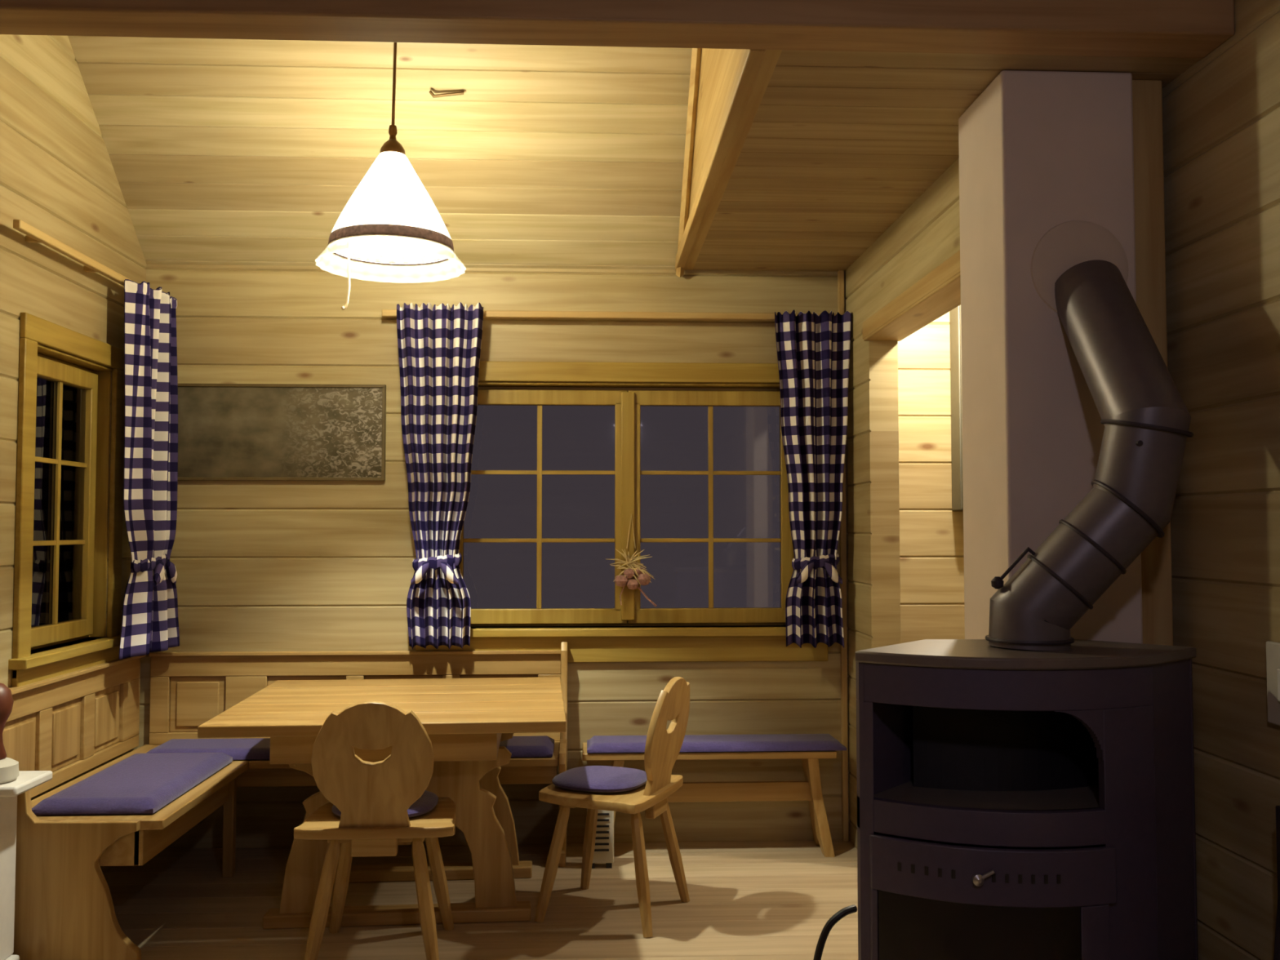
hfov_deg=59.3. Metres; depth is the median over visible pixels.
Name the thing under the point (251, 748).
bench cushion
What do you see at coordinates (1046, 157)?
chimney
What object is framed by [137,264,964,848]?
wall
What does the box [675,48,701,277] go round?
trim
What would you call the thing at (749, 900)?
floor
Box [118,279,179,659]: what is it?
curtain
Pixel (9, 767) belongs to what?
ornament
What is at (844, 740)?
trim
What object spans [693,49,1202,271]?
ceiling
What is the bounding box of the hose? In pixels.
[813,904,857,959]
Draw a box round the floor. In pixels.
[102,840,857,959]
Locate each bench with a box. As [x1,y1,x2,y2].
[2,641,567,959]
[582,742,836,857]
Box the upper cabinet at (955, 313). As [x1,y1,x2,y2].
[949,304,963,510]
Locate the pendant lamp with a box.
[315,42,466,310]
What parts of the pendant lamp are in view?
lamp shade, cord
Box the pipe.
[985,259,1193,650]
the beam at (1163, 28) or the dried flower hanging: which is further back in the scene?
the dried flower hanging
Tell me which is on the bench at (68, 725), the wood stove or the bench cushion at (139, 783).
the bench cushion at (139, 783)
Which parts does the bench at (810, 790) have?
leg, seat, leg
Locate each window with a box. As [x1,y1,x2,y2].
[8,312,124,687]
[415,361,827,662]
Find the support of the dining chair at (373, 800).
on the floor
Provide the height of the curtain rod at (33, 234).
0.030 m
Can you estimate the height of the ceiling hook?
0.038 m
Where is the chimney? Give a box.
[958,70,1142,643]
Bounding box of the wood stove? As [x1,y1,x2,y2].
[854,639,1198,959]
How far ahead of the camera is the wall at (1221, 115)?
2.65 m
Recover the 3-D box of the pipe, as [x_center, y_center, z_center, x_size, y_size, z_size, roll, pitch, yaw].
[1.004,-0.081,2.640,0.434,0.930,0.459,0,-2,-3]
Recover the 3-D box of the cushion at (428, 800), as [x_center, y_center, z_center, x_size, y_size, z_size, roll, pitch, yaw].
[-0.842,1.069,3.728,0.336,0.039,0.336,0,-2,-3]
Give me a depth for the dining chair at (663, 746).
3.96 m
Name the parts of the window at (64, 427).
pane, frame, sill, sash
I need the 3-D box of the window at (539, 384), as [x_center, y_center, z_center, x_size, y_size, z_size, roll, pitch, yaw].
[-0.075,0.142,5.040,1.856,1.328,0.200,0,-2,-3]
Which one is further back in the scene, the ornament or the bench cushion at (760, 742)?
the bench cushion at (760, 742)
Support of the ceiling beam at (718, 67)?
attached to the wall at (261, 566)
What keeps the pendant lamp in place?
hanging from the ceiling at (221, 152)
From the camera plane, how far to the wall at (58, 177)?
4.05 m
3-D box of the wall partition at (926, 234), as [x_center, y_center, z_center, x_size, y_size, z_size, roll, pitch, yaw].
[1.030,0.285,4.094,0.120,2.540,1.900,0,-2,-3]
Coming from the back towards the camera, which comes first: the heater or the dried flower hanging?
the dried flower hanging
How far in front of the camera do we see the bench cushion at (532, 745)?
4.60 m
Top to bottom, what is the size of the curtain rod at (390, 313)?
0.030 m
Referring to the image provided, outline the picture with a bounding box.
[177,383,386,480]
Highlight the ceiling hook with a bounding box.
[428,89,464,97]
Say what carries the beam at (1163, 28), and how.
attached to the wall at (1221, 115)
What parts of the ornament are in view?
knob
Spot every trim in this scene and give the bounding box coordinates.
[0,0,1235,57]
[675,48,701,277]
[675,48,765,271]
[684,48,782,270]
[837,270,848,841]
[862,249,960,341]
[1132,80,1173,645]
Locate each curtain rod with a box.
[13,219,132,285]
[382,309,844,320]
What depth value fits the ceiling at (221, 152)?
4.55 m
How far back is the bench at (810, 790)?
4.80 m
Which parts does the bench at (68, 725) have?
panel, panel, backrest, panel, panel, seat, seat rail, panel, leg, panel, backrest, seat rail, panel, seat, panel, panel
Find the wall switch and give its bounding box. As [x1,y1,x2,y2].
[1266,640,1279,725]
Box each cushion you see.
[31,752,232,814]
[146,737,270,759]
[331,790,438,817]
[499,735,554,757]
[551,765,647,792]
[586,733,846,752]
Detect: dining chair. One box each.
[293,700,456,959]
[534,676,689,937]
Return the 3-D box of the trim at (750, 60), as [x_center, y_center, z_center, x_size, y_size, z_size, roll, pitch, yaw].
[0.231,-1.017,3.892,0.040,0.056,2.340,0,-2,-3]
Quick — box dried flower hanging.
[608,513,657,606]
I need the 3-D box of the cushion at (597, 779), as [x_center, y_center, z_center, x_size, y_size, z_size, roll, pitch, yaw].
[-0.139,1.085,4.096,0.336,0.039,0.336,-1,-3,21]
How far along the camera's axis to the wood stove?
2.39 m
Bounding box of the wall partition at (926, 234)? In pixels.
[844,157,959,848]
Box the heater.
[586,808,613,868]
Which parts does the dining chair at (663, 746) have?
leg, leg, seat, leg, backrest, leg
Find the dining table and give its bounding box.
[197,676,566,928]
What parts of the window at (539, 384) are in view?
sash, sill, casing, frame, sash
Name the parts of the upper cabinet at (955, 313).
door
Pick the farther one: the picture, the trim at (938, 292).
the picture
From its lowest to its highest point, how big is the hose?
0.509 m
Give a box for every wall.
[0,34,146,871]
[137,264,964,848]
[1161,0,1279,959]
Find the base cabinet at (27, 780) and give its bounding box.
[0,770,52,959]
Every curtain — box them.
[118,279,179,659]
[396,302,483,648]
[774,309,851,648]
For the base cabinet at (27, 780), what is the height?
0.620 m
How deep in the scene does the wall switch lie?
2.46 m
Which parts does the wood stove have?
door glass, air lever, door frame, plate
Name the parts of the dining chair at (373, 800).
leg, leg, backrest, seat, leg, leg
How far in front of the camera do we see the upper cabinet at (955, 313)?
5.01 m
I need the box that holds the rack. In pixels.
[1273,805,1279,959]
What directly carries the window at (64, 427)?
in the wall at (58, 177)
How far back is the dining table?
3.97 m
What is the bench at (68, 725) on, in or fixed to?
on the floor
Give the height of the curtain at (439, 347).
1.489 m
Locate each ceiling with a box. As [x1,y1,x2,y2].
[67,35,692,270]
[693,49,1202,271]
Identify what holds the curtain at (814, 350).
hanging from the curtain rod at (390, 313)
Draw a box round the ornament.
[0,683,19,784]
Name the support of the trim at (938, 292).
attached to the wall partition at (926, 234)
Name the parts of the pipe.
damper handle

